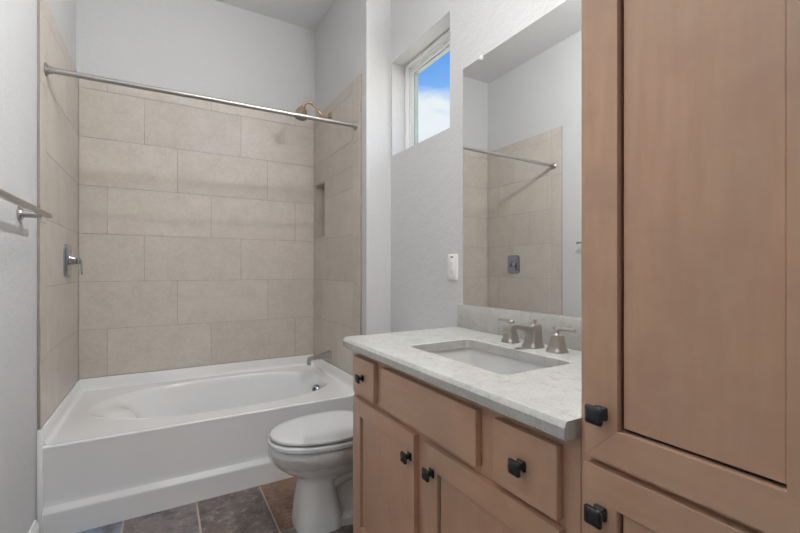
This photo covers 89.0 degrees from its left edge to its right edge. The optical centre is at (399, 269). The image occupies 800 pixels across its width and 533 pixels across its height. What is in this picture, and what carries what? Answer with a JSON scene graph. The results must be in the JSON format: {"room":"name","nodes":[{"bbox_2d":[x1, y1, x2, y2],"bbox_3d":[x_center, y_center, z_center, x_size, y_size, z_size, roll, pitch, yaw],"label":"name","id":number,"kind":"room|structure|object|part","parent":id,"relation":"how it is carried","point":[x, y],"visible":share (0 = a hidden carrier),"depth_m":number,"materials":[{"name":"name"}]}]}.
{"room":"bathroom","nodes":[
{"label":"bathroom","id":0,"kind":"room"},
{"bbox_2d":[0,0,75,532],"bbox_3d":[-0.694,-0.384,0.166,0.110,3.086,5.606,0,0,-30],"label":"wall","id":1,"kind":"structure","parent":0,"point":[18,18],"depth_m":1.51,"materials":[{"name":"grey paint"}]},
{"bbox_2d":[0,189,51,220],"bbox_3d":[-1.239,-0.206,1.290,0.084,0.054,0.678,0,0,-30],"label":"towel bar","id":2,"kind":"object","parent":1,"relation":"attached to","point":[32,211],"visible":1,"depth_m":1.41,"materials":[{"name":"silver metal"}]},
{"bbox_3d":[-1.386,-0.206,1.524,0.064,0.054,0.054,0,0,-30],"label":"post","id":3,"kind":"part","parent":2,"relation":"part of","materials":[{"name":"silver metal"}]},
{"bbox_2d":[28,520,38,532],"bbox_3d":[-0.401,1.102,-0.214,0.014,0.114,4.435,0,0,-30],"label":"baseboard","id":4,"kind":"structure","parent":1,"relation":"attached to","point":[34,528],"depth_m":1.67,"materials":[{"name":"white wood"}]},
{"bbox_2d":[37,0,77,428],"bbox_3d":[-1.765,-0.264,2.122,0.011,1.886,0.900,0,0,-30],"label":"wall tiles","id":5,"kind":"structure","parent":1,"relation":"attached to","point":[57,95],"depth_m":1.98,"materials":[{"name":"beige tile"}]},
{"bbox_2d":[63,244,82,276],"bbox_3d":[-1.774,-0.047,2.218,0.070,0.176,0.156,0,0,-30],"label":"shower valve","id":6,"kind":"object","parent":1,"relation":"attached to","point":[69,260],"visible":1,"depth_m":2.19,"materials":[{"name":"silver metal"}]},
{"bbox_3d":[-1.750,-0.012,2.232,0.013,0.084,0.020,0,0,-30],"label":"lever","id":7,"kind":"part","parent":6,"relation":"part of","materials":[{"name":"silver metal"}]},
{"bbox_2d":[44,62,357,129],"bbox_3d":[-0.925,-0.895,2.181,1.500,0.072,0.056,0,0,-30],"label":"shower rod","id":8,"kind":"object","parent":1,"relation":"attached to","point":[48,69],"visible":1,"depth_m":2.07,"materials":[{"name":"grey metal"}]},
{"bbox_2d":[76,0,314,381],"bbox_3d":[-1.236,-0.384,3.031,1.843,3.086,0.110,0,0,-30],"label":"wall","id":9,"kind":"structure","parent":0,"point":[211,48],"depth_m":2.87,"materials":[{"name":"grey paint"}]},
{"bbox_2d":[79,78,313,378],"bbox_3d":[-1.343,-0.264,2.897,1.499,1.886,0.011,0,0,-30],"label":"wall tiles","id":10,"kind":"structure","parent":9,"relation":"attached to","point":[196,217],"depth_m":2.82,"materials":[{"name":"beige tile"}]},
{"bbox_2d":[78,477,352,532],"bbox_3d":[0.310,1.162,0.239,1.685,0.006,4.500,0,0,-30],"label":"floor tiles","id":11,"kind":"structure","parent":0,"point":[246,510],"depth_m":1.92,"materials":[{"name":"tile"}]},
{"bbox_2d":[36,354,353,532],"bbox_3d":[-1.112,0.920,2.491,1.510,0.478,0.924,0,0,-30],"label":"bathtub","id":12,"kind":"object","parent":11,"relation":"on","point":[135,445],"visible":0.94,"depth_m":2.07,"materials":[{"name":"white ceramic"}]},
{"bbox_3d":[-0.585,0.835,2.808,0.044,0.073,0.072,0,0,-30],"label":"overflow plate","id":13,"kind":"part","parent":12,"relation":"part of","materials":[{"name":"silver metal"}]},
{"bbox_2d":[267,411,352,532],"bbox_3d":[-0.216,0.790,1.976,0.825,0.738,0.428,0,0,-30],"label":"toilet","id":14,"kind":"object","parent":11,"relation":"on","point":[316,449],"visible":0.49,"depth_m":1.78,"materials":[{"name":"white ceramic"}]},
{"bbox_3d":[-0.361,0.760,1.891,0.488,0.022,0.376,0,0,-30],"label":"seat","id":15,"kind":"part","parent":14,"relation":"part of","materials":[{"name":"grey plastic"}]},
{"bbox_3d":[-0.359,0.733,1.892,0.473,0.018,0.358,0,0,-30],"label":"lid","id":16,"kind":"part","parent":14,"relation":"part of","materials":[{"name":"grey plastic"}]},
{"bbox_2d":[353,351,580,532],"bbox_3d":[0.297,0.734,1.322,0.610,0.850,1.026,0,0,-30],"label":"vanity cabinet","id":17,"kind":"object","parent":11,"relation":"on","point":[426,459],"visible":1,"depth_m":1.08,"materials":[{"name":"brown wood"}]},
{"bbox_3d":[-0.152,0.407,1.513,0.028,0.032,0.032,0,0,-30],"label":"knob","id":18,"kind":"part","parent":17,"relation":"part of","materials":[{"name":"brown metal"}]},
{"bbox_3d":[-0.131,0.407,1.525,0.019,0.140,0.176,0,0,-30],"label":"drawer","id":19,"kind":"part","parent":17,"relation":"part of","materials":[{"name":"brown wood"}]},
{"bbox_3d":[-0.061,0.768,1.409,0.007,0.414,0.311,0,0,-30],"label":"panel","id":20,"kind":"part","parent":17,"relation":"part of","materials":[{"name":"brown wood"}]},
{"bbox_3d":[-0.064,0.769,1.409,0.019,0.549,0.446,0,0,-30],"label":"door","id":21,"kind":"part","parent":17,"relation":"part of","materials":[{"name":"brown wood"}]},
{"bbox_3d":[0.017,0.565,1.224,0.028,0.032,0.032,0,0,-30],"label":"knob","id":22,"kind":"part","parent":17,"relation":"part of","materials":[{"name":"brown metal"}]},
{"bbox_3d":[0.077,0.565,1.122,0.028,0.032,0.032,0,0,-30],"label":"knob","id":23,"kind":"part","parent":17,"relation":"part of","materials":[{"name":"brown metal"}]},
{"bbox_3d":[0.065,0.406,1.188,0.019,0.138,0.488,0,0,-30],"label":"drawer","id":24,"kind":"part","parent":17,"relation":"part of","materials":[{"name":"brown wood"}]},
{"bbox_2d":[343,327,580,441],"bbox_3d":[0.289,0.291,1.339,0.612,0.034,1.064,0,0,-30],"label":"countertop","id":25,"kind":"structure","parent":17,"relation":"on","point":[546,400],"depth_m":1.09,"materials":[{"name":"stone"}]},
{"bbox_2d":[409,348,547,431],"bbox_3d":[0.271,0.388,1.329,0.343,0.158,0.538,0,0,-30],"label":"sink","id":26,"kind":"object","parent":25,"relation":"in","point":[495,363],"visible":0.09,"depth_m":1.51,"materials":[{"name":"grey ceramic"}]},
{"bbox_2d":[497,318,576,353],"bbox_3d":[0.424,0.224,1.410,0.159,0.098,0.346,0,0,-30],"label":"faucet","id":27,"kind":"object","parent":25,"relation":"on","point":[532,331],"visible":1,"depth_m":1.40,"materials":[{"name":"silver metal"}]},
{"bbox_3d":[0.402,0.195,1.550,0.015,0.015,0.083,0,0,-27],"label":"lever","id":28,"kind":"part","parent":27,"relation":"part of","materials":[{"name":"silver metal"}]},
{"bbox_3d":[0.415,0.244,1.525,0.055,0.058,0.055,0,0,-30],"label":"handle","id":29,"kind":"part","parent":27,"relation":"part of","materials":[{"name":"silver metal"}]},
{"bbox_3d":[0.426,0.230,1.407,0.159,0.088,0.060,0,0,-30],"label":"spout","id":30,"kind":"part","parent":27,"relation":"part of","materials":[{"name":"silver metal"}]},
{"bbox_3d":[0.519,0.244,1.345,0.055,0.058,0.055,0,0,-30],"label":"handle","id":31,"kind":"part","parent":27,"relation":"part of","materials":[{"name":"silver metal"}]},
{"bbox_3d":[0.534,0.195,1.322,0.015,0.015,0.083,0,0,-33],"label":"lever","id":32,"kind":"part","parent":27,"relation":"part of","materials":[{"name":"silver metal"}]},
{"bbox_3d":[0.195,0.767,0.970,0.007,0.414,0.325,0,0,-30],"label":"panel","id":33,"kind":"part","parent":17,"relation":"part of","materials":[{"name":"brown wood"}]},
{"bbox_3d":[0.193,0.769,0.971,0.019,0.550,0.460,0,0,-30],"label":"door","id":34,"kind":"part","parent":17,"relation":"part of","materials":[{"name":"brown wood"}]},
{"bbox_3d":[0.241,0.408,0.840,0.028,0.032,0.032,0,0,-30],"label":"knob","id":35,"kind":"part","parent":17,"relation":"part of","materials":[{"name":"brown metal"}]},
{"bbox_3d":[0.262,0.408,0.852,0.019,0.142,0.174,0,0,-30],"label":"drawer","id":36,"kind":"part","parent":17,"relation":"part of","materials":[{"name":"brown wood"}]},
{"bbox_2d":[581,0,799,532],"bbox_3d":[0.652,-0.066,0.715,0.612,2.450,0.378,0,0,-30],"label":"linen cabinet","id":37,"kind":"object","parent":11,"relation":"on","point":[690,109],"visible":1,"depth_m":0.58,"materials":[{"name":"brown wood"}]},
{"bbox_3d":[0.331,0.415,0.687,0.028,0.032,0.032,0,0,-30],"label":"knob","id":38,"kind":"part","parent":37,"relation":"part of","materials":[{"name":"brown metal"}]},
{"bbox_3d":[0.331,0.244,0.686,0.028,0.032,0.032,0,0,-30],"label":"knob","id":39,"kind":"part","parent":37,"relation":"part of","materials":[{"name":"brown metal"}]},
{"bbox_3d":[0.421,0.690,0.583,0.007,0.578,0.204,0,0,-30],"label":"panel","id":40,"kind":"part","parent":37,"relation":"part of","materials":[{"name":"brown wood"}]},
{"bbox_3d":[0.418,0.692,0.584,0.019,0.704,0.330,0,0,-30],"label":"door","id":41,"kind":"part","parent":37,"relation":"part of","materials":[{"name":"brown wood"}]},
{"bbox_3d":[0.421,-0.459,0.583,0.007,1.442,0.203,0,0,-30],"label":"panel","id":42,"kind":"part","parent":37,"relation":"part of","materials":[{"name":"brown wood"}]},
{"bbox_2d":[121,486,352,532],"bbox_3d":[0.381,1.221,0.162,1.963,0.116,6.696,0,0,-30],"label":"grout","id":43,"kind":"structure","parent":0,"point":[259,486],"depth_m":1.89,"materials":[{"name":"beige tile"}]},
{"bbox_2d":[215,0,333,30],"bbox_3d":[0.355,-1.977,0.205,1.963,0.100,6.596,0,0,-30],"label":"ceiling","id":44,"kind":"structure","parent":0,"point":[308,14],"depth_m":3.02,"materials":[{"name":"white paint"}]},
{"bbox_2d":[315,0,390,375],"bbox_3d":[-0.372,-0.384,2.915,0.168,3.086,0.961,0,0,-30],"label":"wall","id":45,"kind":"structure","parent":0,"point":[353,38],"depth_m":2.52,"materials":[{"name":"grey paint"}]},
{"bbox_2d":[295,101,331,120],"bbox_3d":[-0.616,-1.111,2.873,0.268,0.144,0.089,0,0,-30],"label":"shower fixture","id":46,"kind":"object","parent":45,"relation":"attached to","point":[301,109],"visible":0.88,"depth_m":2.84,"materials":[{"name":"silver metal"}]},
{"bbox_3d":[-0.592,-1.133,2.887,0.207,0.099,0.019,0,0,-30],"label":"shower arm","id":47,"kind":"part","parent":46,"relation":"part of","materials":[{"name":"gold metal"}]},
{"bbox_2d":[307,350,331,364],"bbox_3d":[-0.581,0.632,2.910,0.170,0.085,0.068,0,0,-30],"label":"tub spout","id":48,"kind":"object","parent":45,"relation":"attached to","point":[328,354],"visible":1,"depth_m":2.90,"materials":[{"name":"silver metal"}]},
{"bbox_2d":[314,74,361,374],"bbox_3d":[-0.430,-0.264,2.912,0.092,1.886,0.884,0,0,-30],"label":"wall tiles","id":49,"kind":"structure","parent":45,"relation":"attached to","point":[337,148],"depth_m":2.81,"materials":[{"name":"beige tile"}]},
{"bbox_2d":[391,0,580,332],"bbox_3d":[0.912,-0.384,1.040,0.160,3.086,5.496,0,0,-30],"label":"wall","id":50,"kind":"structure","parent":0,"point":[427,175],"depth_m":2.17,"materials":[{"name":"grey paint"}]},
{"bbox_2d":[405,29,449,148],"bbox_3d":[0.208,-0.994,2.337,0.067,0.577,0.585,0,0,-30],"label":"window","id":51,"kind":"structure","parent":50,"relation":"in","point":[441,46],"depth_m":2.54,"materials":[{"name":"white plastic"}]},
{"bbox_2d":[448,254,457,279],"bbox_3d":[0.257,-0.012,1.993,0.011,0.126,0.075,0,0,-30],"label":"outlet","id":52,"kind":"object","parent":50,"relation":"attached to","point":[452,258],"visible":1,"depth_m":1.98,"materials":[{"name":"white plastic"}]},
{"bbox_2d":[450,260,453,273],"bbox_3d":[0.253,-0.012,1.991,0.002,0.067,0.033,0,0,-30],"label":"receptacle","id":53,"kind":"object","parent":52,"relation":"attached to","point":[451,261],"depth_m":1.99,"materials":[{"name":"white plastic"}]},
{"bbox_2d":[457,304,580,350],"bbox_3d":[0.546,0.219,1.487,0.019,0.108,1.058,0,0,-30],"label":"backsplash","id":54,"kind":"structure","parent":50,"relation":"attached to","point":[479,318],"depth_m":1.62,"materials":[{"name":"stone"}]},
{"bbox_2d":[463,0,580,316],"bbox_3d":[0.558,-0.395,1.477,0.011,1.116,1.030,0,0,-30],"label":"mirror","id":55,"kind":"object","parent":50,"relation":"attached to","point":[522,98],"visible":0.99,"depth_m":1.59,"materials":[{"name":"white mirror"}]}
]}

